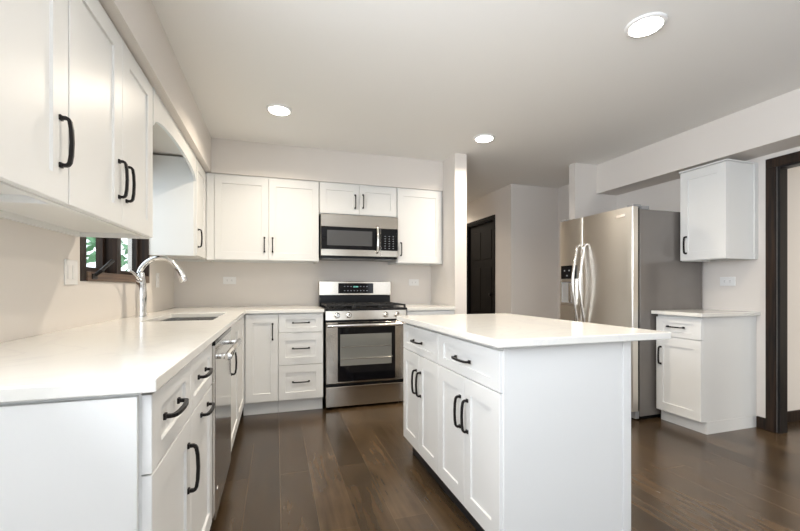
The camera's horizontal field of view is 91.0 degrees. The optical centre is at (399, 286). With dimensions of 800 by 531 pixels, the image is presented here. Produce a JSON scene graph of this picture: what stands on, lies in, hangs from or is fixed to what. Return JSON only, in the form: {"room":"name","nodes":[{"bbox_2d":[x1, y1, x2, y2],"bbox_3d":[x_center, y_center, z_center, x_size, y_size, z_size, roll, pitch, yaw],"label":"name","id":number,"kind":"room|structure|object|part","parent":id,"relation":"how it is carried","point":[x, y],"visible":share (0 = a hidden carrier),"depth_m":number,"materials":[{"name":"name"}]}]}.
{"room":"kitchen","nodes":[
{"label":"kitchen","id":0,"kind":"room"},
{"bbox_2d":[0,218,173,342],"bbox_3d":[-1.158,-0.115,0.349,0.140,2.450,7.360,0,0,-17],"label":"wall","id":1,"kind":"structure","parent":0,"point":[35,299],"depth_m":1.70,"materials":[{"name":"white paint"}]},
{"bbox_2d":[0,0,74,205],"bbox_3d":[-1.071,-0.636,0.914,0.364,0.782,0.486,0,0,-17],"label":"upper cabinet","id":2,"kind":"object","parent":1,"relation":"attached to","point":[35,122],"visible":1,"depth_m":1.04,"materials":[{"name":"white paint"}]},
{"bbox_3d":[-0.971,-0.423,1.147,0.034,0.153,0.015,0,0,-17],"label":"handle","id":3,"kind":"part","parent":2,"relation":"part of","materials":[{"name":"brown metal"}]},
{"bbox_2d":[64,259,77,284],"bbox_3d":[-1.554,-0.070,1.859,0.008,0.118,0.118,0,0,-17],"label":"light switch","id":4,"kind":"object","parent":1,"relation":"attached to","point":[70,266],"visible":1,"depth_m":1.85,"materials":[{"name":"white plastic"}]},
{"bbox_2d":[0,0,152,238],"bbox_3d":[-1.274,-0.636,1.561,0.364,0.782,0.866,0,0,-17],"label":"upper cabinet","id":5,"kind":"object","parent":1,"relation":"attached to","point":[110,97],"visible":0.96,"depth_m":1.49,"materials":[{"name":"white paint"}]},
{"bbox_3d":[-1.078,-0.632,1.396,0.020,0.763,0.428,0,0,-17],"label":"door","id":6,"kind":"part","parent":5,"relation":"part of","materials":[{"name":"white paint"}]},
{"bbox_3d":[-1.105,-0.430,1.572,0.034,0.157,0.015,0,0,-17],"label":"handle","id":7,"kind":"part","parent":5,"relation":"part of","materials":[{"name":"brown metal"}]},
{"bbox_3d":[-1.129,-0.430,1.648,0.034,0.157,0.015,0,0,-17],"label":"handle","id":8,"kind":"part","parent":5,"relation":"part of","materials":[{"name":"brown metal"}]},
{"bbox_3d":[-1.205,-0.632,1.799,0.020,0.763,0.411,0,0,-17],"label":"door","id":9,"kind":"part","parent":5,"relation":"part of","materials":[{"name":"white paint"}]},
{"bbox_2d":[80,237,149,282],"bbox_3d":[-1.777,-0.475,2.470,0.152,0.890,1.107,0,0,-17],"label":"window","id":10,"kind":"structure","parent":1,"relation":"in","point":[108,250],"depth_m":2.38,"materials":[{"name":"brown wood"}]},
{"bbox_3d":[-1.740,-0.470,2.177,0.035,0.780,0.402,0,0,-17],"label":"sash","id":11,"kind":"part","parent":10,"relation":"part of","materials":[{"name":"brown wood"}]},
{"bbox_3d":[-1.801,-0.055,2.479,0.110,0.050,1.015,0,0,-17],"label":"sill","id":12,"kind":"part","parent":10,"relation":"part of","materials":[{"name":"brown wood"}]},
{"bbox_3d":[-1.902,-0.470,2.692,0.035,0.780,0.548,0,0,-17],"label":"sash","id":13,"kind":"part","parent":10,"relation":"part of","materials":[{"name":"brown wood"}]},
{"bbox_2d":[156,273,158,286],"bbox_3d":[-1.981,-0.055,3.214,0.007,0.118,0.072,0,0,-17],"label":"wall outlet","id":14,"kind":"object","parent":1,"relation":"attached to","point":[157,274],"visible":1,"depth_m":3.20,"materials":[{"name":"white plastic"}]},
{"bbox_2d":[149,155,209,261],"bbox_3d":[-1.859,-0.629,3.422,0.364,0.769,0.793,0,0,-17],"label":"upper cabinet","id":15,"kind":"object","parent":1,"relation":"attached to","point":[179,201],"visible":0.91,"depth_m":3.05,"materials":[{"name":"white paint"}]},
{"bbox_3d":[-1.677,-0.632,3.300,0.020,0.763,0.419,0,0,-17],"label":"door","id":16,"kind":"part","parent":15,"relation":"part of","materials":[{"name":"white paint"}]},
{"bbox_3d":[-1.601,-0.390,3.150,0.034,0.153,0.015,0,0,-17],"label":"handle","id":17,"kind":"part","parent":15,"relation":"part of","materials":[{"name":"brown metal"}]},
{"bbox_2d":[174,260,430,307],"bbox_3d":[-0.857,-0.115,4.228,2.760,2.450,0.140,0,0,-17],"label":"wall","id":18,"kind":"structure","parent":0,"point":[257,284],"depth_m":4.04,"materials":[{"name":"white paint"}]},
{"bbox_2d":[223,277,235,283],"bbox_3d":[-1.687,-0.065,3.889,0.118,0.072,0.007,0,0,-17],"label":"wall outlet","id":19,"kind":"object","parent":18,"relation":"attached to","point":[226,280],"visible":1,"depth_m":3.89,"materials":[{"name":"white plastic"}]},
{"bbox_2d":[206,173,318,263],"bbox_3d":[-1.305,-0.636,3.809,0.994,0.782,0.388,0,0,-17],"label":"upper cabinet","id":20,"kind":"object","parent":18,"relation":"attached to","point":[250,219],"visible":1,"depth_m":3.65,"materials":[{"name":"white paint"}]},
{"bbox_3d":[-1.450,-0.630,3.606,0.460,0.759,0.020,0,0,-17],"label":"door","id":21,"kind":"part","parent":20,"relation":"part of","materials":[{"name":"white paint"}]},
{"bbox_3d":[-1.009,-0.630,3.745,0.458,0.759,0.020,0,0,-17],"label":"door","id":22,"kind":"part","parent":20,"relation":"part of","materials":[{"name":"white paint"}]},
{"bbox_2d":[319,182,395,217],"bbox_3d":[-0.454,-0.870,4.076,0.781,0.315,0.388,0,0,-17],"label":"upper cabinet","id":23,"kind":"object","parent":18,"relation":"attached to","point":[334,198],"visible":0.88,"depth_m":3.92,"materials":[{"name":"white paint"}]},
{"bbox_3d":[-0.595,-0.865,3.875,0.382,0.290,0.020,0,0,-17],"label":"door","id":24,"kind":"part","parent":23,"relation":"part of","materials":[{"name":"white paint"}]},
{"bbox_2d":[319,213,397,261],"bbox_3d":[-0.442,-0.490,4.033,0.768,0.429,0.475,0,0,-17],"label":"microwave","id":25,"kind":"object","parent":23,"relation":"attached to","point":[341,237],"visible":0.99,"depth_m":3.86,"materials":[{"name":"silver metal"}]},
{"bbox_3d":[-0.479,-0.442,3.849,0.586,0.280,0.032,0,0,-17],"label":"door","id":26,"kind":"part","parent":25,"relation":"part of","materials":[{"name":"silver metal"}]},
{"bbox_3d":[-0.474,-0.472,3.833,0.582,0.216,0.004,0,0,-17],"label":"door glass","id":27,"kind":"part","parent":25,"relation":"part of","materials":[{"name":"black glass"}]},
{"bbox_3d":[-0.220,-0.470,3.885,0.025,0.279,0.058,0,0,-17],"label":"handle","id":28,"kind":"part","parent":25,"relation":"part of","materials":[{"name":"metal"}]},
{"bbox_3d":[-0.225,-0.865,3.991,0.387,0.290,0.020,0,0,-17],"label":"door","id":29,"kind":"part","parent":23,"relation":"part of","materials":[{"name":"white paint"}]},
{"bbox_2d":[409,279,418,285],"bbox_3d":[0.157,-0.052,4.469,0.118,0.072,0.007,0,0,-17],"label":"wall outlet","id":30,"kind":"object","parent":18,"relation":"attached to","point":[412,282],"visible":1,"depth_m":4.47,"materials":[{"name":"white plastic"}]},
{"bbox_2d":[388,188,441,265],"bbox_3d":[0.167,-0.636,4.271,0.511,0.782,0.388,0,0,-17],"label":"upper cabinet","id":31,"kind":"object","parent":18,"relation":"attached to","point":[418,212],"visible":0.98,"depth_m":4.12,"materials":[{"name":"white paint"}]},
{"bbox_2d":[431,153,466,313],"bbox_3d":[0.514,-0.115,4.250,0.130,2.450,0.640,0,0,-17],"label":"wall partition","id":32,"kind":"structure","parent":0,"point":[449,278],"depth_m":3.96,"materials":[{"name":"white paint"}]},
{"bbox_2d":[151,0,799,202],"bbox_3d":[1.752,-1.390,3.098,7.600,0.100,11.140,0,0,-17],"label":"ceiling","id":33,"kind":"structure","parent":0,"point":[557,84],"depth_m":2.43,"materials":[{"name":"white paint"}]},
{"bbox_2d":[98,0,442,190],"bbox_3d":[0.184,-1.184,0.697,2.630,0.312,7.220,0,0,-17],"label":"soffit","id":34,"kind":"object","parent":33,"relation":"attached to","point":[233,157],"depth_m":3.56,"materials":[{"name":"white paint"}]},
{"bbox_2d":[153,87,195,180],"bbox_3d":[-1.443,-0.929,2.550,0.020,0.197,1.119,0,0,-17],"label":"window valance","id":35,"kind":"object","parent":34,"relation":"attached to","point":[162,117],"visible":0.95,"depth_m":2.38,"materials":[{"name":"white paint"}]},
{"bbox_2d":[266,103,291,115],"bbox_3d":[-0.910,-1.333,2.963,0.192,0.014,0.192,0,0,-17],"label":"recessed light","id":36,"kind":"object","parent":33,"relation":"in","point":[276,109],"visible":1,"depth_m":2.94,"materials":[{"name":"white plastic"}]},
{"bbox_2d":[473,134,494,142],"bbox_3d":[0.756,-1.333,3.529,0.192,0.014,0.192,0,0,-17],"label":"recessed light","id":37,"kind":"object","parent":33,"relation":"in","point":[482,138],"visible":1,"depth_m":3.51,"materials":[{"name":"white plastic"}]},
{"bbox_2d":[624,12,667,37],"bbox_3d":[1.255,-1.333,2.009,0.192,0.014,0.192,0,0,-17],"label":"recessed light","id":38,"kind":"object","parent":33,"relation":"in","point":[647,24],"visible":1,"depth_m":1.99,"materials":[{"name":"white plastic"}]},
{"bbox_2d":[597,88,799,195],"bbox_3d":[3.268,-1.183,1.278,0.278,0.314,6.478,0,0,-17],"label":"soffit","id":39,"kind":"object","parent":33,"relation":"attached to","point":[771,126],"depth_m":3.18,"materials":[{"name":"white paint"}]},
{"bbox_2d":[467,184,519,314],"bbox_3d":[1.037,-0.115,6.638,0.140,2.450,3.156,0,0,-17],"label":"wall","id":40,"kind":"structure","parent":0,"point":[504,203],"depth_m":5.23,"materials":[{"name":"white paint"}]},
{"bbox_2d":[467,215,494,313],"bbox_3d":[1.251,0.050,5.917,0.165,2.120,0.880,0,0,-17],"label":"door","id":41,"kind":"structure","parent":40,"relation":"in","point":[481,232],"depth_m":5.94,"materials":[{"name":"brown wood"}]},
{"bbox_2d":[210,397,799,530],"bbox_3d":[1.752,1.160,3.098,7.600,0.100,11.140,0,0,-17],"label":"floor","id":42,"kind":"structure","parent":0,"point":[343,468],"depth_m":2.29,"materials":[{"name":"brown wood"}]},
{"bbox_2d":[0,362,199,530],"bbox_3d":[-0.904,0.668,0.953,0.702,0.883,0.424,0,0,-17],"label":"base cabinet","id":43,"kind":"object","parent":42,"relation":"on","point":[111,462],"visible":0.96,"depth_m":0.82,"materials":[{"name":"white paint"}]},
{"bbox_3d":[-0.871,0.672,0.748,0.644,0.875,0.014,0,0,-17],"label":"panel","id":44,"kind":"part","parent":43,"relation":"part of","materials":[{"name":"white paint"}]},
{"bbox_3d":[-0.614,0.323,1.052,0.020,0.172,0.408,0,0,-17],"label":"drawer","id":45,"kind":"part","parent":43,"relation":"part of","materials":[{"name":"white paint"}]},
{"bbox_3d":[-0.614,0.704,1.052,0.020,0.580,0.408,0,0,-17],"label":"door","id":46,"kind":"part","parent":43,"relation":"part of","materials":[{"name":"white paint"}]},
{"bbox_3d":[-0.576,0.313,1.022,0.034,0.015,0.153,0,0,-17],"label":"handle","id":47,"kind":"part","parent":43,"relation":"part of","materials":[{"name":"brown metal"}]},
{"bbox_3d":[-0.635,0.557,1.211,0.034,0.153,0.015,0,0,-17],"label":"handle","id":48,"kind":"part","parent":43,"relation":"part of","materials":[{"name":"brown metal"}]},
{"bbox_2d":[190,344,214,530],"bbox_3d":[-1.032,0.668,1.361,0.702,0.883,0.428,0,0,-17],"label":"base cabinet","id":49,"kind":"object","parent":42,"relation":"on","point":[202,406],"visible":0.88,"depth_m":1.47,"materials":[{"name":"white paint"}]},
{"bbox_3d":[-0.740,0.704,1.453,0.020,0.580,0.427,0,0,-17],"label":"drawer","id":50,"kind":"part","parent":49,"relation":"part of","materials":[{"name":"white paint"}]},
{"bbox_3d":[-0.740,0.323,1.453,0.020,0.172,0.427,0,0,-17],"label":"drawer","id":51,"kind":"part","parent":49,"relation":"part of","materials":[{"name":"white paint"}]},
{"bbox_3d":[-0.705,0.313,1.435,0.034,0.015,0.153,0,0,-17],"label":"handle","id":52,"kind":"part","parent":49,"relation":"part of","materials":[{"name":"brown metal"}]},
{"bbox_3d":[-0.720,0.460,1.482,0.034,0.015,0.153,0,0,-17],"label":"handle","id":53,"kind":"part","parent":49,"relation":"part of","materials":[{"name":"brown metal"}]},
{"bbox_2d":[182,316,243,450],"bbox_3d":[-1.548,0.668,3.001,0.702,0.883,1.778,0,0,-17],"label":"base cabinet","id":54,"kind":"object","parent":42,"relation":"on","point":[237,329],"visible":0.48,"depth_m":2.75,"materials":[{"name":"white paint"}]},
{"bbox_2d":[0,306,323,402],"bbox_3d":[-1.025,0.211,2.392,1.337,0.030,3.259,0,0,-17],"label":"countertop","id":55,"kind":"structure","parent":54,"relation":"on","point":[127,355],"depth_m":1.18,"materials":[{"name":"white stone"}]},
{"bbox_2d":[127,256,187,316],"bbox_3d":[-1.558,-0.006,2.542,0.308,0.403,0.188,0,0,-17],"label":"faucet","id":56,"kind":"object","parent":55,"relation":"on","point":[141,288],"visible":1,"depth_m":2.55,"materials":[{"name":"silver metal"}]},
{"bbox_3d":[-1.668,-0.067,2.481,0.038,0.082,0.139,0,0,-12],"label":"lever","id":57,"kind":"part","parent":56,"relation":"part of","materials":[{"name":"silver metal"}]},
{"bbox_3d":[-1.593,-0.122,2.591,0.247,0.170,0.031,0,0,-17],"label":"spout","id":58,"kind":"part","parent":56,"relation":"part of","materials":[{"name":"silver metal"}]},
{"bbox_2d":[161,317,216,320],"bbox_3d":[-1.400,0.323,2.610,0.387,0.193,0.712,0,0,-17],"label":"sink","id":59,"kind":"object","parent":55,"relation":"in","point":[186,318],"visible":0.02,"depth_m":2.92,"materials":[{"name":"silver metal"}]},
{"bbox_3d":[-0.997,0.455,2.362,0.034,0.153,0.015,0,0,-17],"label":"handle","id":60,"kind":"part","parent":54,"relation":"part of","materials":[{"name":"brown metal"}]},
{"bbox_3d":[-1.076,0.615,2.522,0.020,0.757,0.580,0,0,-17],"label":"door","id":61,"kind":"part","parent":54,"relation":"part of","materials":[{"name":"white paint"}]},
{"bbox_3d":[-1.242,0.615,3.050,0.020,0.757,0.520,0,0,-17],"label":"filler panel","id":62,"kind":"part","parent":54,"relation":"part of","materials":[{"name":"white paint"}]},
{"bbox_2d":[211,327,241,519],"bbox_3d":[-1.143,0.669,1.874,0.684,0.881,0.608,0,0,-17],"label":"dishwasher","id":63,"kind":"object","parent":42,"relation":"on","point":[223,352],"visible":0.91,"depth_m":1.82,"materials":[{"name":"silver metal"}]},
{"bbox_3d":[-0.901,0.622,1.955,0.052,0.747,0.598,0,0,-17],"label":"door","id":64,"kind":"part","parent":63,"relation":"part of","materials":[{"name":"silver metal"}]},
{"bbox_3d":[-0.850,0.307,1.979,0.062,0.033,0.529,0,0,-17],"label":"handle","id":65,"kind":"part","parent":63,"relation":"part of","materials":[{"name":"metal"}]},
{"bbox_2d":[244,313,277,415],"bbox_3d":[-1.284,0.668,3.655,0.285,0.883,0.692,0,0,-17],"label":"base cabinet","id":66,"kind":"object","parent":42,"relation":"on","point":[260,330],"visible":0.87,"depth_m":3.37,"materials":[{"name":"white paint"}]},
{"bbox_2d":[278,312,322,411],"bbox_3d":[-0.962,0.668,3.756,0.385,0.883,0.692,0,0,-17],"label":"base cabinet","id":67,"kind":"object","parent":42,"relation":"on","point":[300,335],"visible":0.99,"depth_m":3.47,"materials":[{"name":"white paint"}]},
{"bbox_3d":[-0.875,0.835,3.467,0.378,0.299,0.020,0,0,-17],"label":"drawer","id":68,"kind":"part","parent":67,"relation":"part of","materials":[{"name":"white paint"}]},
{"bbox_3d":[-0.875,0.541,3.467,0.378,0.278,0.020,0,0,-17],"label":"drawer","id":69,"kind":"part","parent":67,"relation":"part of","materials":[{"name":"white paint"}]},
{"bbox_3d":[-0.875,0.317,3.467,0.378,0.161,0.020,0,0,-17],"label":"drawer","id":70,"kind":"part","parent":67,"relation":"part of","materials":[{"name":"white paint"}]},
{"bbox_2d":[318,281,406,407],"bbox_3d":[-0.389,0.524,3.901,0.770,1.172,0.704,0,0,-17],"label":"gas range","id":71,"kind":"object","parent":42,"relation":"on","point":[363,347],"visible":0.95,"depth_m":3.65,"materials":[{"name":"silver metal"}]},
{"bbox_2d":[319,306,406,310],"bbox_3d":[-0.385,0.204,3.891,0.768,0.020,0.585,0,0,-17],"label":"cooktop","id":72,"kind":"object","parent":71,"relation":"in","point":[326,308],"depth_m":3.66,"materials":[{"name":"black metal"}]},
{"bbox_3d":[-0.312,0.996,3.658,0.752,0.181,0.036,0,0,-17],"label":"storage drawer","id":73,"kind":"part","parent":71,"relation":"part of","materials":[{"name":"silver metal"}]},
{"bbox_3d":[-0.311,0.597,3.653,0.752,0.554,0.046,0,0,-17],"label":"oven door","id":74,"kind":"part","parent":71,"relation":"part of","materials":[{"name":"silver metal"}]},
{"bbox_3d":[-0.309,0.258,3.649,0.758,0.081,0.052,0,0,-17],"label":"control panel","id":75,"kind":"part","parent":71,"relation":"part of","materials":[{"name":"silver metal"}]},
{"bbox_3d":[-0.303,0.590,3.630,0.542,0.536,0.005,0,0,-17],"label":"door glass","id":76,"kind":"part","parent":71,"relation":"part of","materials":[{"name":"black glass"}]},
{"bbox_3d":[-0.294,0.346,3.598,0.738,0.032,0.070,0,0,-17],"label":"handle","id":77,"kind":"part","parent":71,"relation":"part of","materials":[{"name":"metal"}]},
{"bbox_2d":[406,310,453,315],"bbox_3d":[0.216,0.668,4.126,0.505,0.883,0.692,0,0,-17],"label":"base cabinet","id":78,"kind":"object","parent":42,"relation":"on","point":[421,312],"visible":0.06,"depth_m":3.83,"materials":[{"name":"white paint"}]},
{"bbox_2d":[401,304,455,310],"bbox_3d":[0.211,0.211,4.136,0.512,0.030,0.674,0,0,-17],"label":"countertop","id":79,"kind":"structure","parent":78,"relation":"on","point":[410,307],"depth_m":3.87,"materials":[{"name":"white stone"}]},
{"bbox_2d":[403,323,630,530],"bbox_3d":[0.494,0.667,2.158,0.682,0.886,1.203,0,0,-17],"label":"kitchen island","id":80,"kind":"object","parent":42,"relation":"on","point":[532,438],"visible":0.83,"depth_m":1.62,"materials":[{"name":"white paint"}]},
{"bbox_3d":[0.076,0.703,2.498,0.020,0.587,0.294,0,0,-17],"label":"door","id":81,"kind":"part","parent":80,"relation":"part of","materials":[{"name":"white paint"}]},
{"bbox_3d":[0.084,0.575,2.383,0.034,0.153,0.015,0,0,-17],"label":"handle","id":82,"kind":"part","parent":80,"relation":"part of","materials":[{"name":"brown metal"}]},
{"bbox_3d":[0.106,0.575,2.314,0.034,0.153,0.015,0,0,-17],"label":"handle","id":83,"kind":"part","parent":80,"relation":"part of","materials":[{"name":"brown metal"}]},
{"bbox_3d":[0.121,0.325,2.357,0.020,0.159,0.591,0,0,-17],"label":"drawer","id":84,"kind":"part","parent":80,"relation":"part of","materials":[{"name":"white paint"}]},
{"bbox_3d":[0.165,0.703,2.215,0.020,0.587,0.294,0,0,-17],"label":"door","id":85,"kind":"part","parent":80,"relation":"part of","materials":[{"name":"white paint"}]},
{"bbox_3d":[0.255,0.703,1.931,0.020,0.587,0.296,0,0,-17],"label":"door","id":86,"kind":"part","parent":80,"relation":"part of","materials":[{"name":"white paint"}]},
{"bbox_3d":[0.263,0.575,1.814,0.034,0.153,0.015,0,0,-17],"label":"handle","id":87,"kind":"part","parent":80,"relation":"part of","materials":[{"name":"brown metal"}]},
{"bbox_3d":[0.270,0.330,1.791,0.034,0.015,0.153,0,0,-17],"label":"handle","id":88,"kind":"part","parent":80,"relation":"part of","materials":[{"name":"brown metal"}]},
{"bbox_3d":[0.284,0.575,1.745,0.034,0.153,0.015,0,0,-17],"label":"handle","id":89,"kind":"part","parent":80,"relation":"part of","materials":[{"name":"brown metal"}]},
{"bbox_3d":[0.300,0.325,1.788,0.020,0.159,0.596,0,0,-17],"label":"drawer","id":90,"kind":"part","parent":80,"relation":"part of","materials":[{"name":"white paint"}]},
{"bbox_3d":[0.345,0.703,1.645,0.020,0.587,0.296,0,0,-17],"label":"door","id":91,"kind":"part","parent":80,"relation":"part of","materials":[{"name":"white paint"}]},
{"bbox_2d":[397,313,670,347],"bbox_3d":[0.572,0.209,2.170,0.848,0.030,1.273,0,0,-17],"label":"island countertop","id":92,"kind":"structure","parent":80,"relation":"on","point":[499,330],"depth_m":1.79,"materials":[{"name":"white stone"}]},
{"bbox_3d":[0.669,0.670,1.596,0.577,0.880,0.020,0,0,-17],"label":"panel","id":93,"kind":"part","parent":80,"relation":"part of","materials":[{"name":"white paint"}]},
{"bbox_3d":[0.966,0.667,1.688,0.044,0.886,0.022,0,0,-17],"label":"corner post","id":94,"kind":"part","parent":80,"relation":"part of","materials":[{"name":"white paint"}]},
{"bbox_2d":[560,204,701,418],"bbox_3d":[2.124,0.212,3.765,0.889,1.796,0.874,0,0,-17],"label":"refrigerator","id":95,"kind":"object","parent":42,"relation":"on","point":[619,266],"visible":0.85,"depth_m":3.38,"materials":[{"name":"silver metal"}]},
{"bbox_3d":[1.689,0.050,3.936,0.040,0.260,0.211,0,0,-17],"label":"dispenser frame","id":96,"kind":"part","parent":95,"relation":"part of","materials":[{"name":"metal"}]},
{"bbox_3d":[1.695,-0.148,3.938,0.028,0.133,0.207,0,0,-17],"label":"dispenser panel","id":97,"kind":"part","parent":95,"relation":"part of","materials":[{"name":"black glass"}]},
{"bbox_3d":[1.728,0.182,3.933,0.067,1.700,0.316,0,0,-17],"label":"freezer door","id":98,"kind":"part","parent":95,"relation":"part of","materials":[{"name":"silver metal"}]},
{"bbox_3d":[1.698,-0.021,3.800,0.099,0.794,0.027,0,0,-17],"label":"handle","id":99,"kind":"part","parent":95,"relation":"part of","materials":[{"name":"metal"}]},
{"bbox_3d":[1.726,-0.021,3.712,0.099,0.794,0.027,0,0,-17],"label":"handle","id":100,"kind":"part","parent":95,"relation":"part of","materials":[{"name":"metal"}]},
{"bbox_3d":[1.860,0.182,3.514,0.067,1.700,0.554,0,0,-17],"label":"fridge door","id":101,"kind":"part","parent":95,"relation":"part of","materials":[{"name":"silver metal"}]},
{"bbox_2d":[656,314,756,434],"bbox_3d":[2.471,0.667,3.199,0.642,0.886,0.369,0,0,-17],"label":"base cabinet","id":102,"kind":"object","parent":42,"relation":"on","point":[706,371],"visible":0.94,"depth_m":3.05,"materials":[{"name":"white paint"}]},
{"bbox_3d":[2.139,0.562,3.243,0.034,0.153,0.015,0,0,-17],"label":"handle","id":103,"kind":"part","parent":102,"relation":"part of","materials":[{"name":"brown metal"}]},
{"bbox_3d":[2.207,0.323,3.118,0.020,0.155,0.362,0,0,-17],"label":"drawer","id":104,"kind":"part","parent":102,"relation":"part of","materials":[{"name":"white paint"}]},
{"bbox_3d":[2.207,0.711,3.118,0.020,0.608,0.362,0,0,-17],"label":"door","id":105,"kind":"part","parent":102,"relation":"part of","materials":[{"name":"white paint"}]},
{"bbox_2d":[651,309,760,316],"bbox_3d":[2.473,0.210,3.195,0.644,0.028,0.412,0,0,-17],"label":"countertop","id":106,"kind":"structure","parent":102,"relation":"on","point":[692,312],"depth_m":3.06,"materials":[{"name":"white stone"}]},
{"bbox_3d":[2.569,1.064,3.038,0.552,0.092,0.004,0,0,-17],"label":"panel","id":107,"kind":"part","parent":102,"relation":"part of","materials":[{"name":"white paint"}]},
{"bbox_2d":[520,185,557,318],"bbox_3d":[1.904,-0.115,5.330,0.730,2.450,0.140,0,0,-17],"label":"wall","id":108,"kind":"structure","parent":0,"point":[538,205],"depth_m":5.24,"materials":[{"name":"white paint"}]},
{"bbox_2d":[569,163,616,219],"bbox_3d":[2.145,-0.115,4.365,0.570,2.450,0.087,0,0,-17],"label":"wall","id":109,"kind":"structure","parent":0,"point":[584,200],"depth_m":4.29,"materials":[{"name":"white paint"}]},
{"bbox_2d":[558,146,799,417],"bbox_3d":[3.290,-0.115,1.791,0.072,2.450,7.444,0,0,-17],"label":"wall","id":110,"kind":"structure","parent":0,"point":[749,292],"depth_m":3.26,"materials":[{"name":"white paint"}]},
{"bbox_2d":[679,159,757,261],"bbox_3d":[2.600,-0.602,3.238,0.376,0.764,0.382,0,0,-17],"label":"upper cabinet","id":111,"kind":"object","parent":110,"relation":"attached to","point":[719,199],"visible":1,"depth_m":3.11,"materials":[{"name":"white paint"}]},
{"bbox_3d":[2.398,-0.352,3.312,0.034,0.153,0.015,0,0,-17],"label":"handle","id":112,"kind":"part","parent":111,"relation":"part of","materials":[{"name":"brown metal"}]},
{"bbox_3d":[2.463,-0.597,3.197,0.020,0.744,0.359,0,0,-17],"label":"door","id":113,"kind":"part","parent":111,"relation":"part of","materials":[{"name":"white paint"}]},
{"bbox_2d":[720,277,735,285],"bbox_3d":[2.767,-0.047,3.321,0.007,0.075,0.118,0,0,-17],"label":"wall outlet","id":114,"kind":"object","parent":110,"relation":"attached to","point":[724,281],"visible":1,"depth_m":3.31,"materials":[{"name":"white plastic"}]},
{"bbox_2d":[756,416,765,429],"bbox_3d":[2.838,1.066,3.086,0.014,0.088,0.062,0,0,-17],"label":"baseboard","id":115,"kind":"structure","parent":110,"relation":"attached to","point":[760,421],"depth_m":3.08,"materials":[{"name":"brown wood"}]},
{"bbox_2d":[766,151,799,432],"bbox_3d":[3.015,0.061,2.515,0.020,2.098,1.130,0,0,-17],"label":"trim","id":116,"kind":"structure","parent":110,"relation":"attached to","point":[772,164],"depth_m":3.01,"materials":[{"name":"brown wood"}]},
{"bbox_2d":[777,161,799,433],"bbox_3d":[3.053,0.096,2.527,0.084,2.029,0.988,0,0,-17],"label":"trim","id":117,"kind":"structure","parent":110,"relation":"attached to","point":[781,170],"depth_m":2.98,"materials":[{"name":"brown wood"}]},
{"bbox_2d":[787,166,799,410],"bbox_3d":[4.116,-0.115,3.600,2.588,2.450,0.140,0,0,-17],"label":"wall","id":118,"kind":"structure","parent":0,"point":[793,174],"depth_m":3.26,"materials":[{"name":"white paint"}]},
{"bbox_2d":[787,410,799,422],"bbox_3d":[4.141,1.066,3.526,2.585,0.088,0.015,0,0,-17],"label":"baseboard","id":119,"kind":"structure","parent":118,"relation":"attached to","point":[792,416],"depth_m":3.23,"materials":[{"name":"brown wood"}]},
{"label":"outside","id":120,"kind":"structure","parent":0,"visible":0},
{"bbox_3d":[-10.941,1.310,9.664,12.920,0.100,19.000,0,0,-17],"label":"lawn","id":121,"kind":"structure","parent":120,"visible":0},
{"bbox_2d":[86,237,127,270],"bbox_3d":[-6.131,-0.639,7.499,2.499,3.805,2.496,0,0,-17],"label":"tree","id":122,"kind":"object","parent":121,"relation":"on","point":[92,258],"visible":0.05,"depth_m":7.70,"materials":[{"name":"green plant"}]}
]}

